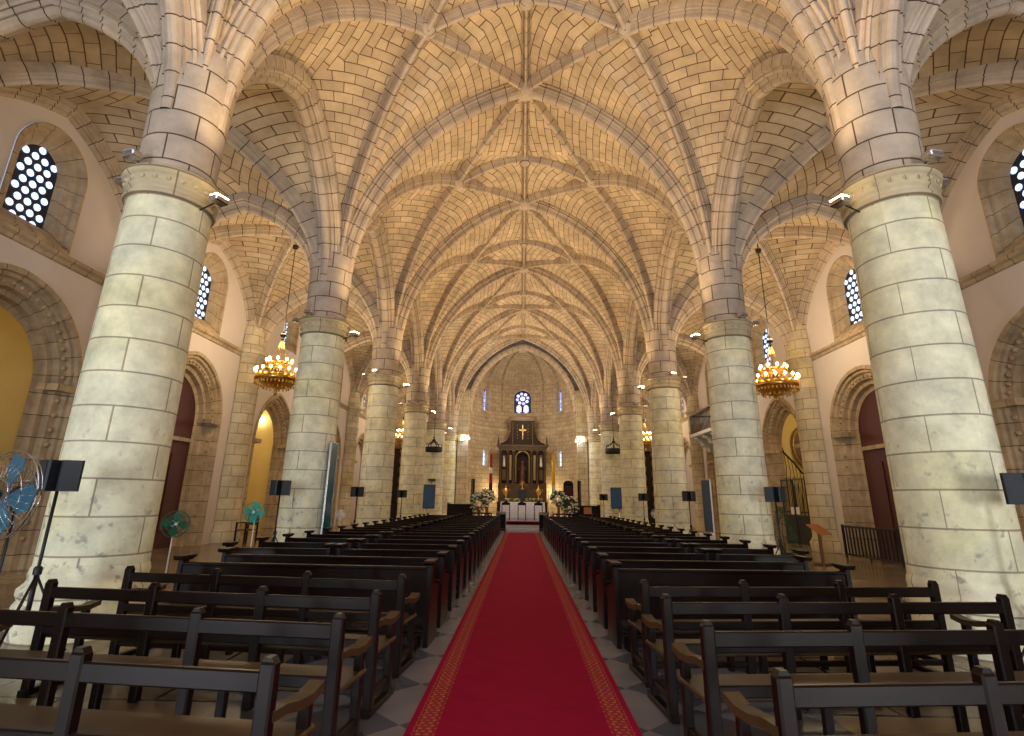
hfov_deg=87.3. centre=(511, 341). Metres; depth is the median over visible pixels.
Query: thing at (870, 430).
door
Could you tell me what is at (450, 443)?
stone column
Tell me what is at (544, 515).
pew
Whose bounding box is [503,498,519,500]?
garland
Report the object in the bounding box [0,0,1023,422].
ceiling
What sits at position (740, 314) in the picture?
floodlight
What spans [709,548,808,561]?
pew
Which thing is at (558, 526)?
pew
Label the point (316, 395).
stone column
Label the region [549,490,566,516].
flower arrangement
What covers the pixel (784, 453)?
stair handrail
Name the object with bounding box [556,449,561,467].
window
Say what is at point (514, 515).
altar table
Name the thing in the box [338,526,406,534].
pew
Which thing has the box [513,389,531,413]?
window
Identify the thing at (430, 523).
pew
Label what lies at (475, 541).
pew
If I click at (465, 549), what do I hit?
pew
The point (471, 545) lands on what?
pew
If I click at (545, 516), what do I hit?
pew
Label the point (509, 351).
trim
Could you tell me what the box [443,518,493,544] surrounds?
pew
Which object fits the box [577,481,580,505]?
chair
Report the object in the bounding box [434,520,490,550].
pew
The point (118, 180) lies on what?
floodlight
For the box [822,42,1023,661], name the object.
stone column
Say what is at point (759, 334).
window
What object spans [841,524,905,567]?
iron railing
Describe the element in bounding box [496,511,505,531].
desk
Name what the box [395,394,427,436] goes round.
wall
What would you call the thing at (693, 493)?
grille
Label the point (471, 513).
rail
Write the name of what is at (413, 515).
pew
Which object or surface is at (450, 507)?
stall
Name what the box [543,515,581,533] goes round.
pew
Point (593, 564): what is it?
pew
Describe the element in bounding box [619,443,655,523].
altarpiece
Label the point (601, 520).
pew
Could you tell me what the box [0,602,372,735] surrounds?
bench
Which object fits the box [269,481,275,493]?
grille
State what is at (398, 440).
brass chandelier
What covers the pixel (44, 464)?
speaker
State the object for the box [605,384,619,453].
chandelier
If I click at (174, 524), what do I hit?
pedestal fan
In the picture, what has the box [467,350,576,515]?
wall
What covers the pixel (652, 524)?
pew
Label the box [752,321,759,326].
floodlight
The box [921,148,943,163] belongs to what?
floodlight
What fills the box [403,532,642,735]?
carpet
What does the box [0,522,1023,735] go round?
floor
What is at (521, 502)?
chair
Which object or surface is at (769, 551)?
pew
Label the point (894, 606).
bench
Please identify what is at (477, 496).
flower arrangement
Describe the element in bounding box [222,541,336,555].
pew
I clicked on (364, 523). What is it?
pew
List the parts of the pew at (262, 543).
backrest, rail, panel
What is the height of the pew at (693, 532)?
0.905 m
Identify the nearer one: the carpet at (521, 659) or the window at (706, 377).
the carpet at (521, 659)
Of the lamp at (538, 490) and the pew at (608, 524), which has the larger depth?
the lamp at (538, 490)
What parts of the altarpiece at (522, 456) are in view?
panel, narrow panel, niche frame, crowning cornice, narrow panel, panel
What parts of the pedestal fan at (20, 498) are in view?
blade, blade, blade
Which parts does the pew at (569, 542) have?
panel, backrest, rail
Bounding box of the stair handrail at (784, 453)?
[782,447,806,514]
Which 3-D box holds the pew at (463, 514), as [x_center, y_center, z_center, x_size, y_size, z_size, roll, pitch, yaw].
[-1.482,8.834,26.013,1.870,0.905,0.730,0,-16,1]
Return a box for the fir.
[772,506,801,554]
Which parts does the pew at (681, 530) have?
rail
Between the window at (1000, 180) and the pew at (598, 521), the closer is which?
the window at (1000, 180)
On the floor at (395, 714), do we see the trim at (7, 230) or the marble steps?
the marble steps
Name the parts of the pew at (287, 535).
rail, backrest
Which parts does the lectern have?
post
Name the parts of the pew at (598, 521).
panel, rail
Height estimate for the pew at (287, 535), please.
0.905 m
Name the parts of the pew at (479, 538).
rail, backrest, panel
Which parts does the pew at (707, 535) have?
backrest, rail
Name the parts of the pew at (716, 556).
panel, rail, backrest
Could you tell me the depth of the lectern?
14.76 m
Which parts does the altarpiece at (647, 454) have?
panel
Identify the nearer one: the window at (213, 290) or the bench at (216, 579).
the bench at (216, 579)
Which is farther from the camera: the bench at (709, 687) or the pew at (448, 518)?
the pew at (448, 518)
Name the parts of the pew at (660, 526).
rail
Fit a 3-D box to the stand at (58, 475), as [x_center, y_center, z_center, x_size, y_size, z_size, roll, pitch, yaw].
[-4.960,2.223,5.595,0.680,1.935,0.600,3,-17,-7]
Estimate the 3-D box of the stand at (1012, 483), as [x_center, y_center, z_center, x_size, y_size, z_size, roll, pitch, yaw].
[5.557,2.348,5.528,0.680,1.935,0.600,-1,-17,7]
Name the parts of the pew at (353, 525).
rail, backrest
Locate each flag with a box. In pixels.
[488,450,492,515]
[551,451,555,516]
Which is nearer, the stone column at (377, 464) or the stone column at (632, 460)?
the stone column at (377, 464)
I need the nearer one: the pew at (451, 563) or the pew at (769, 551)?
the pew at (451, 563)
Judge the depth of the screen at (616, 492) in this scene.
30.05 m
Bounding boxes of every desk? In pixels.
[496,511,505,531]
[539,512,548,531]
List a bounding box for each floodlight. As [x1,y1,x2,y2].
[115,177,122,187]
[121,148,142,162]
[199,192,228,210]
[292,317,299,322]
[304,309,313,314]
[343,331,358,338]
[690,334,706,341]
[737,311,747,317]
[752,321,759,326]
[829,194,859,212]
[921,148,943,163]
[941,178,949,189]
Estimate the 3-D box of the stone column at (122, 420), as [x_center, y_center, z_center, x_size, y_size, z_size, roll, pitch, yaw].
[-5.194,-1.280,7.934,1.400,10.000,1.400,-12,-21,37]
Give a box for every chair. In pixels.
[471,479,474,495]
[501,501,509,519]
[518,501,525,520]
[534,502,542,520]
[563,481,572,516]
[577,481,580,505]
[584,507,592,516]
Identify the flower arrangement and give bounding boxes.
[469,492,489,515]
[479,488,495,515]
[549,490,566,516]
[559,495,579,516]
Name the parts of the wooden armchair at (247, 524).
leg, leg, seat, leg, leg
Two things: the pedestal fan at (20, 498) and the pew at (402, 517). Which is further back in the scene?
the pew at (402, 517)
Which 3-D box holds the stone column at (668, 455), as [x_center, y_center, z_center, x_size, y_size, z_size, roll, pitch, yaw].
[5.807,2.533,20.369,1.400,10.000,1.400,6,-17,-18]
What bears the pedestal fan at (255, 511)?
on the floor at (395, 714)
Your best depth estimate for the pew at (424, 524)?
15.52 m
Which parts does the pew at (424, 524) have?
rail, backrest, panel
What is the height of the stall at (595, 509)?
0.900 m
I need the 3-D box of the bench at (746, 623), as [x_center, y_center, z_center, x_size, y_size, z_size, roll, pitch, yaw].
[2.683,2.806,5.307,3.010,0.885,0.580,2,-16,-4]
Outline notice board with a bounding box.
[699,479,715,539]
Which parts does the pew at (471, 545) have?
rail, backrest, panel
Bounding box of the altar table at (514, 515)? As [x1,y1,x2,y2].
[500,502,544,519]
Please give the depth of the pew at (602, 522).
18.68 m
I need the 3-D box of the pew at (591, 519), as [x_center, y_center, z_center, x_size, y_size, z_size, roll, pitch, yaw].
[2.365,7.673,21.887,1.870,0.905,0.730,0,-16,1]
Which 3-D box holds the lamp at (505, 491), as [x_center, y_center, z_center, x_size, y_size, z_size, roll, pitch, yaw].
[-0.466,11.476,40.887,0.674,1.025,0.592,0,-16,1]
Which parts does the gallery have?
hand rail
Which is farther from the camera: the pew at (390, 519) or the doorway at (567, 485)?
the doorway at (567, 485)
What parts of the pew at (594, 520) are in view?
rail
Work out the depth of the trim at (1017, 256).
12.89 m
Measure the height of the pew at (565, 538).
0.905 m
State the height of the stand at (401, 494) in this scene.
1.935 m
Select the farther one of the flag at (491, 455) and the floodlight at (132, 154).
the flag at (491, 455)
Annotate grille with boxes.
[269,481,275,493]
[282,481,289,494]
[350,487,354,495]
[359,487,363,495]
[682,492,686,500]
[692,492,695,500]
[765,488,772,500]
[780,488,786,500]
[1003,475,1023,502]
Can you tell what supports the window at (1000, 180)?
in the wall at (834, 386)
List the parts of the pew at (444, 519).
rail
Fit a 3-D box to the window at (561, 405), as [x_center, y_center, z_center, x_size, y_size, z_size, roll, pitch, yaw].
[3.993,4.886,44.292,0.527,2.030,1.020,16,-22,-41]
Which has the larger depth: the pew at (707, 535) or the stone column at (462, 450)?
the stone column at (462, 450)
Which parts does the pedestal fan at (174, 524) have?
blade, blade, blade, blade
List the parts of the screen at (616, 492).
casing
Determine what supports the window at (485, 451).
in the wall at (522, 369)
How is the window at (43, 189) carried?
in the wall at (48, 309)
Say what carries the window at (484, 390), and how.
in the wall at (522, 369)
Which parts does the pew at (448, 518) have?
rail, panel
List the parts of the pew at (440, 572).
panel, rail, backrest, panel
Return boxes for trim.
[0,219,365,419]
[469,344,575,412]
[469,423,575,431]
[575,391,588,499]
[682,246,1023,422]
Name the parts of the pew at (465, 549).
rail, backrest, panel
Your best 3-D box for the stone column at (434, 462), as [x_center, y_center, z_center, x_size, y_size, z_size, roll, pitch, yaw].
[-4.748,6.175,33.235,1.400,10.000,1.400,-9,-19,31]
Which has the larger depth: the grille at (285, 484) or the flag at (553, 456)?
the flag at (553, 456)
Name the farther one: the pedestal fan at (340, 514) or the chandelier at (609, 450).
the chandelier at (609, 450)
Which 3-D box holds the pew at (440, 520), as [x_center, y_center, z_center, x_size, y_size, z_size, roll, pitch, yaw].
[-1.611,6.688,18.728,1.870,0.905,0.730,0,-16,1]
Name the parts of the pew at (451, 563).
rail, backrest, panel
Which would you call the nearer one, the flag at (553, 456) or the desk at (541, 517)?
the desk at (541, 517)
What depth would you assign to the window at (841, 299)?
18.49 m
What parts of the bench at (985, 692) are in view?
leg, armrest, post, rail, seat, post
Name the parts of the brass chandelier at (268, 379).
knob, hanging rod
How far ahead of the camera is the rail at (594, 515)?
27.87 m
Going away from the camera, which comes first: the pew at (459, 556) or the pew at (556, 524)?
the pew at (459, 556)
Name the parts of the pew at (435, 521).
rail, panel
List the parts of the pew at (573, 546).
panel, backrest, rail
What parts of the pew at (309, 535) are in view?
rail, backrest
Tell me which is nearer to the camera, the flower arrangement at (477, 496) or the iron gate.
the iron gate
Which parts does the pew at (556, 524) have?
panel, rail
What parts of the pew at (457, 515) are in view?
rail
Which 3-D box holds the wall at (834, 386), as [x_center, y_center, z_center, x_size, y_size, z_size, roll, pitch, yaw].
[12.717,0.764,17.581,4.500,12.000,46.645,0,-16,1]
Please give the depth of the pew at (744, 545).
10.31 m
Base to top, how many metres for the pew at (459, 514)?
0.905 m
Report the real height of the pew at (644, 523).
0.905 m
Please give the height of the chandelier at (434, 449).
5.200 m
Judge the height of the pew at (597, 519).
0.905 m
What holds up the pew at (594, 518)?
on the floor at (395, 714)
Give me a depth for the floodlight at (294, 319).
14.53 m
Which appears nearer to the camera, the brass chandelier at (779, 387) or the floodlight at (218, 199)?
the floodlight at (218, 199)
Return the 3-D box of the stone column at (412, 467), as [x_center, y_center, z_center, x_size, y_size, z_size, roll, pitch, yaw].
[-4.859,4.311,26.910,1.400,10.000,1.400,-1,-17,6]
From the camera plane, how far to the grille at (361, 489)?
18.41 m
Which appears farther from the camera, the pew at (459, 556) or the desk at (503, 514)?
the desk at (503, 514)
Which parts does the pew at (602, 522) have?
panel, rail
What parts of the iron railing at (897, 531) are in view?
corner post, rail, rail, corner post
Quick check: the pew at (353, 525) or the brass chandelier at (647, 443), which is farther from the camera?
the brass chandelier at (647, 443)
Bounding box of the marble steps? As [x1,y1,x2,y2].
[506,524,542,531]
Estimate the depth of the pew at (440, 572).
7.24 m
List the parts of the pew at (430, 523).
rail, panel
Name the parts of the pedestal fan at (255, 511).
blade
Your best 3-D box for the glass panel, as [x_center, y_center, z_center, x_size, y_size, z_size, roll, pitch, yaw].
[-4.463,3.926,13.050,0.240,2.920,0.560,0,-16,1]
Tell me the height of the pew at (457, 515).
0.905 m
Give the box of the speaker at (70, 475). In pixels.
[59,462,81,489]
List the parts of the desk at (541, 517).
panel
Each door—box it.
[152,376,194,548]
[858,390,900,560]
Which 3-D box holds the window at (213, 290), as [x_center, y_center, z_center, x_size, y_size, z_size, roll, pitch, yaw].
[-10.571,-1.733,18.477,0.460,2.740,1.920,0,-16,1]
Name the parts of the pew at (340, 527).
rail, backrest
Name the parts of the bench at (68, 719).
rail, post, rail, seat, post, armrest, leg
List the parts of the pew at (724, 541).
backrest, rail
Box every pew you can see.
[172,554,440,650]
[217,547,450,627]
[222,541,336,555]
[256,537,356,555]
[282,533,373,548]
[304,530,386,542]
[322,528,396,538]
[334,543,457,610]
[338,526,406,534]
[351,524,414,531]
[355,538,464,597]
[362,522,421,529]
[372,521,427,527]
[372,534,469,587]
[381,519,433,525]
[386,531,474,579]
[389,518,438,523]
[396,517,442,522]
[397,529,478,572]
[402,517,446,520]
[407,527,481,566]
[408,516,449,519]
[413,515,451,518]
[415,525,484,561]
[418,514,456,517]
[422,523,486,557]
[426,513,459,516]
[428,522,488,553]
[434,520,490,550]
[439,519,492,547]
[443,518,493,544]
[447,517,495,542]
[451,516,496,540]
[454,516,497,538]
[457,515,498,536]
[459,514,499,535]
[463,514,500,533]
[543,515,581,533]
[544,515,583,535]
[545,516,586,536]
[546,517,589,539]
[547,518,592,541]
[548,519,596,543]
[550,520,600,545]
[551,521,605,548]
[553,522,610,551]
[555,523,615,554]
[557,525,622,558]
[560,527,629,562]
[562,529,637,567]
[566,531,647,573]
[570,534,659,580]
[574,537,673,588]
[580,541,690,598]
[587,546,711,611]
[594,518,629,521]
[594,553,812,628]
[597,519,634,523]
[601,520,640,524]
[605,560,857,651]
[606,521,647,526]
[611,523,655,527]
[616,524,663,529]
[623,526,673,532]
[630,528,684,535]
[638,530,696,538]
[647,532,711,542]
[658,535,729,547]
[673,539,750,552]
[689,543,776,560]
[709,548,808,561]
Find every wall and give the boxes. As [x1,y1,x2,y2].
[0,96,365,570]
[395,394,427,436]
[455,390,469,503]
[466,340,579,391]
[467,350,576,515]
[618,396,650,442]
[682,108,1023,557]
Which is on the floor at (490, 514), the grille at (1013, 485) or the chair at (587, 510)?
the chair at (587, 510)
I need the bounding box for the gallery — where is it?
[689,407,713,454]
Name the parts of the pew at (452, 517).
rail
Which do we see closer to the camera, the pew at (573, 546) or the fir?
the pew at (573, 546)
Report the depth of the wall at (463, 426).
40.36 m
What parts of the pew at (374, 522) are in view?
rail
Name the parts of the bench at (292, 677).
armrest, post, leg, rail, seat, post, leg, rail, post, leg, armrest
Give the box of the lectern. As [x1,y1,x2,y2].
[806,524,831,565]
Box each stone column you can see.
[3,44,236,645]
[275,238,351,541]
[355,315,401,526]
[395,357,429,520]
[422,386,446,515]
[442,405,457,514]
[455,434,469,503]
[575,436,588,505]
[587,404,602,516]
[598,387,622,519]
[616,358,650,525]
[645,318,690,533]
[698,238,780,554]
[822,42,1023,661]
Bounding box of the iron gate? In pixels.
[780,477,811,545]
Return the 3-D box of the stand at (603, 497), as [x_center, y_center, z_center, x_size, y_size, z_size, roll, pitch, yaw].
[4.981,9.250,28.997,0.680,1.935,0.600,-1,-17,7]
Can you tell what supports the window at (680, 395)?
in the wall at (834, 386)
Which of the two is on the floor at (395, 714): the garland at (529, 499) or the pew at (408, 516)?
the pew at (408, 516)
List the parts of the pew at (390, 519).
rail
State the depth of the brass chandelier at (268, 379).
17.32 m
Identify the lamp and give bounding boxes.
[503,486,508,498]
[534,486,542,499]
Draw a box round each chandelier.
[254,242,298,395]
[395,381,406,447]
[425,372,441,452]
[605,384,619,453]
[641,375,651,450]
[755,243,799,402]
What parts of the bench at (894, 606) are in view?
armrest, leg, post, leg, post, seat, rail, rail, leg, post, leg, armrest, post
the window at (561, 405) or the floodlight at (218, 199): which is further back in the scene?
the window at (561, 405)
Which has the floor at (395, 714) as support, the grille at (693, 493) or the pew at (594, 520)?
the pew at (594, 520)
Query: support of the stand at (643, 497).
on the floor at (395, 714)
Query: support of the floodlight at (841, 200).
attached to the stone column at (958, 530)
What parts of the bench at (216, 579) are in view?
post, armrest, post, rail, rail, seat, post, leg, post, leg, armrest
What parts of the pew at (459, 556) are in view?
rail, backrest, panel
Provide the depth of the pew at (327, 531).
12.43 m
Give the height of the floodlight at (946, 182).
0.155 m
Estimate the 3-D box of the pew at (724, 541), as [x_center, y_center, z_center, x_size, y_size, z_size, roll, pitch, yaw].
[3.872,4.620,11.447,1.430,0.905,0.730,0,-16,1]
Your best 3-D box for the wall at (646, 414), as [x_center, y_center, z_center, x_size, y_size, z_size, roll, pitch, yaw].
[8.862,7.332,40.068,5.400,12.000,0.200,0,-16,1]
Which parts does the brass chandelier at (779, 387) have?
hanging rod, knob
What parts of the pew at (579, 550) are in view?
panel, rail, backrest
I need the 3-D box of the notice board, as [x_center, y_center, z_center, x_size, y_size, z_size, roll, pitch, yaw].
[5.910,5.367,16.360,0.450,2.300,0.300,-5,-17,18]
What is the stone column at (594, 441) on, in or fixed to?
on the floor at (395, 714)
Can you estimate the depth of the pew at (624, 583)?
6.30 m
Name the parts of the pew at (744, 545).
backrest, rail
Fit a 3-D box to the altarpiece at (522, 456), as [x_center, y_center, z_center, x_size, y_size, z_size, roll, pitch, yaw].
[0.818,9.630,41.878,4.080,7.500,1.300,0,-16,1]
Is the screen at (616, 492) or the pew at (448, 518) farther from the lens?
the screen at (616, 492)
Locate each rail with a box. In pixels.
[447,512,491,515]
[553,513,598,516]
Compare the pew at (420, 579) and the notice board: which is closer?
the pew at (420, 579)
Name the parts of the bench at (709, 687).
leg, armrest, post, leg, rail, seat, post, rail, leg, post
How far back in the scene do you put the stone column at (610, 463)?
32.47 m
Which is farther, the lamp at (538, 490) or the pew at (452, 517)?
the lamp at (538, 490)
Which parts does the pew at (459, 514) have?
rail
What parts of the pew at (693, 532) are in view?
backrest, rail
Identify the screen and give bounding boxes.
[422,484,435,513]
[610,487,621,519]
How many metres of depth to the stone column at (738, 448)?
13.30 m
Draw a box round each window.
[0,122,87,254]
[194,252,227,336]
[282,313,299,354]
[339,365,343,401]
[362,388,368,415]
[482,448,487,466]
[483,388,490,411]
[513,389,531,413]
[554,388,562,412]
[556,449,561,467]
[679,392,684,418]
[705,364,709,404]
[750,319,773,381]
[826,255,863,341]
[977,123,1023,259]
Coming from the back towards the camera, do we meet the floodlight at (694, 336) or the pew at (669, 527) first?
the pew at (669, 527)
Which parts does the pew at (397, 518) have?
rail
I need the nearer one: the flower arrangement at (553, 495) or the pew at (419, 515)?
the pew at (419, 515)
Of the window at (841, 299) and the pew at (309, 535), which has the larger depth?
the window at (841, 299)
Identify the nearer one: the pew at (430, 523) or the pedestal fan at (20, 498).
the pedestal fan at (20, 498)
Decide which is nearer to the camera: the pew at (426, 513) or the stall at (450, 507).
the pew at (426, 513)
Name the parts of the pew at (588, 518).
panel, rail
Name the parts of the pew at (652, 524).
rail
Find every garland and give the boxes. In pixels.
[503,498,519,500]
[525,498,542,501]
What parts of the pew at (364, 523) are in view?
rail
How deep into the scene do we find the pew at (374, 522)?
16.59 m
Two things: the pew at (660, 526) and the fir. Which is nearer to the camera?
the fir
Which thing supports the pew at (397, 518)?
on the floor at (395, 714)
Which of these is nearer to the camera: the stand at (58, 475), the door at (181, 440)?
the stand at (58, 475)
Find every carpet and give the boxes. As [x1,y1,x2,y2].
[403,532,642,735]
[506,521,538,524]
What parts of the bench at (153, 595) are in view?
post, armrest, leg, post, leg, rail, rail, seat, post, leg, post, leg, armrest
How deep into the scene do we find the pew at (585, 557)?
9.31 m
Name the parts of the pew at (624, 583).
panel, rail, backrest, panel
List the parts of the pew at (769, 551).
panel, rail, backrest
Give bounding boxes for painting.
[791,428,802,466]
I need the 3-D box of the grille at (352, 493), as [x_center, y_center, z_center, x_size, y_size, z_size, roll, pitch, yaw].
[-5.466,5.144,18.385,0.144,0.290,0.006,-6,-18,23]
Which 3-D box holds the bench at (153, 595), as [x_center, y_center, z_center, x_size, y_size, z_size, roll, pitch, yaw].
[-2.519,2.525,4.596,3.010,0.885,0.580,-1,-17,7]
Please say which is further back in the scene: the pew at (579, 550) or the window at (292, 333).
the window at (292, 333)
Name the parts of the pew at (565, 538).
panel, backrest, rail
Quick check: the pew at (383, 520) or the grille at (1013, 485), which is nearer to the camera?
the grille at (1013, 485)
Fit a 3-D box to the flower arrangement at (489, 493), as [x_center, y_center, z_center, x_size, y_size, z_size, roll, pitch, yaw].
[-1.419,9.163,30.287,1.109,1.791,1.016,0,-16,1]
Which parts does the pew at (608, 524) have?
panel, rail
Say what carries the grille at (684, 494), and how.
attached to the stand at (689, 496)
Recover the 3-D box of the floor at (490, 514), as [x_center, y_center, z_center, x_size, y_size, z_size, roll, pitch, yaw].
[0.655,12.086,36.152,9.800,0.450,14.200,0,-16,1]
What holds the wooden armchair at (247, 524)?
on the floor at (395, 714)
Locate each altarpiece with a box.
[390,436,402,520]
[497,416,548,511]
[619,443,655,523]
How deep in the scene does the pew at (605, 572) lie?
7.25 m
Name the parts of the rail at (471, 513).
rail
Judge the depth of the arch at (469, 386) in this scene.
42.17 m
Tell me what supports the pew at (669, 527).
on the floor at (395, 714)
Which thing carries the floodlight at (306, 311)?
attached to the stone column at (316, 395)
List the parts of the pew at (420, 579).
panel, backrest, rail, panel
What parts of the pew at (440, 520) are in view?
rail, panel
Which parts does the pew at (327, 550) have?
backrest, rail, panel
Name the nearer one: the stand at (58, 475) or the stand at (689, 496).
the stand at (58, 475)
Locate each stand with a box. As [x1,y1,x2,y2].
[0,460,84,650]
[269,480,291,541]
[350,487,363,528]
[397,490,406,519]
[599,494,607,516]
[638,493,648,521]
[682,491,695,533]
[764,487,786,554]
[999,473,1023,656]
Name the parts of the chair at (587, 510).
backrest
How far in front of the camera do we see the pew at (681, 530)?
14.47 m
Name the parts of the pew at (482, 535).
rail, backrest, panel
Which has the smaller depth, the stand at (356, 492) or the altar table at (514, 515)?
the stand at (356, 492)
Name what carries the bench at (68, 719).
on the floor at (395, 714)
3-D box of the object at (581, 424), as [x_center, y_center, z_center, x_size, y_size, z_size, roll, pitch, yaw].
[5.458,8.477,39.868,1.300,9.600,0.950,0,-16,1]
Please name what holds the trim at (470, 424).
attached to the wall at (522, 369)
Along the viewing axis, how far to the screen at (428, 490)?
30.20 m
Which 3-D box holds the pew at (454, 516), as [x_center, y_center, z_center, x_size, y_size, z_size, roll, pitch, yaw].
[-1.537,7.915,22.891,1.870,0.905,0.730,0,-16,1]
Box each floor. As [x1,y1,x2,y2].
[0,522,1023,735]
[480,514,567,520]
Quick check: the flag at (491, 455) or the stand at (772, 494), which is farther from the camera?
the flag at (491, 455)
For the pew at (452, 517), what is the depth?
21.75 m
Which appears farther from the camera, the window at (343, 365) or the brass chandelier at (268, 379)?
the window at (343, 365)
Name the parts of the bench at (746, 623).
armrest, leg, post, leg, post, seat, rail, rail, leg, post, leg, post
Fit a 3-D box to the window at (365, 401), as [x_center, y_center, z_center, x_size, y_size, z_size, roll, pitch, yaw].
[-10.237,3.859,37.452,0.460,2.740,1.920,0,-16,1]
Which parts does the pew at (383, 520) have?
rail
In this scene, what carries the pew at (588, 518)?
on the floor at (395, 714)
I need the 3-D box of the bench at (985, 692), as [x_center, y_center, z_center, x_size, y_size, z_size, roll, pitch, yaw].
[2.635,2.015,2.622,3.010,0.885,0.580,2,-16,-4]
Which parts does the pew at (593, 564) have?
panel, rail, backrest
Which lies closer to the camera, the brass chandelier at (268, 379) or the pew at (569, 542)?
the pew at (569, 542)
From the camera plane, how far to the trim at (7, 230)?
12.65 m
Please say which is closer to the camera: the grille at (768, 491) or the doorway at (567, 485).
the grille at (768, 491)
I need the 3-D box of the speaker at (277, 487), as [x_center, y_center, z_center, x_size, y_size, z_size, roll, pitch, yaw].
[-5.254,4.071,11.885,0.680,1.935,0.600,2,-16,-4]
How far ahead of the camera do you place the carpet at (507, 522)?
29.14 m
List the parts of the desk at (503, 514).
panel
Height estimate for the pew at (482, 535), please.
0.905 m
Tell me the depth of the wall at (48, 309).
13.96 m
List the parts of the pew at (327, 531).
rail, backrest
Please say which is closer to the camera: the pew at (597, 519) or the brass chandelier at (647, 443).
the pew at (597, 519)
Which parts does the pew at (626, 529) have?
panel, backrest, rail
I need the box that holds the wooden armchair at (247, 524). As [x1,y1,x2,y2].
[233,514,259,543]
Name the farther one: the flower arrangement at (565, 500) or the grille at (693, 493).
the flower arrangement at (565, 500)
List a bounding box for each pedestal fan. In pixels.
[0,450,42,573]
[160,511,189,572]
[243,501,264,546]
[335,509,345,530]
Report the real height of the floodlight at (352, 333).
0.155 m
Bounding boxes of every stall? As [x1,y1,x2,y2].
[447,503,473,515]
[571,504,600,517]
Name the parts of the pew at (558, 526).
panel, backrest, rail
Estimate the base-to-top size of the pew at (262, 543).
0.905 m
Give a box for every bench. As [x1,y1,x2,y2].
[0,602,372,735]
[0,645,324,735]
[16,578,399,719]
[108,565,419,677]
[625,579,954,687]
[642,594,1023,723]
[671,619,1023,735]
[723,665,1023,735]
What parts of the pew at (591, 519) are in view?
rail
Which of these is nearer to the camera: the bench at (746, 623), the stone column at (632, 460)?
the bench at (746, 623)
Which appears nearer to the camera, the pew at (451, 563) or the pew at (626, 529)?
the pew at (451, 563)
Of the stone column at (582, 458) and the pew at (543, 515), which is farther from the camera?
the stone column at (582, 458)
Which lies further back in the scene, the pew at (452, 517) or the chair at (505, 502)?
the chair at (505, 502)
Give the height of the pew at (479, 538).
0.905 m
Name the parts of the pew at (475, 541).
rail, backrest, panel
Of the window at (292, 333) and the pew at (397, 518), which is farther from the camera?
the window at (292, 333)
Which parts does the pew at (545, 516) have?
rail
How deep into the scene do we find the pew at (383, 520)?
17.63 m
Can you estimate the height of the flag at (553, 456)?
4.710 m
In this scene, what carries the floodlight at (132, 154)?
attached to the stone column at (122, 420)
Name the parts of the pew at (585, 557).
panel, rail, backrest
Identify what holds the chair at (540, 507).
on the floor at (490, 514)
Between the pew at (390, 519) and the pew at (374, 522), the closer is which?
the pew at (374, 522)
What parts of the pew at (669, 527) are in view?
backrest, rail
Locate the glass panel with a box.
[321,441,338,533]
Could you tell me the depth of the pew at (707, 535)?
12.40 m
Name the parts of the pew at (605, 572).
panel, rail, backrest, panel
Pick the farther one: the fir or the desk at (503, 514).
the desk at (503, 514)

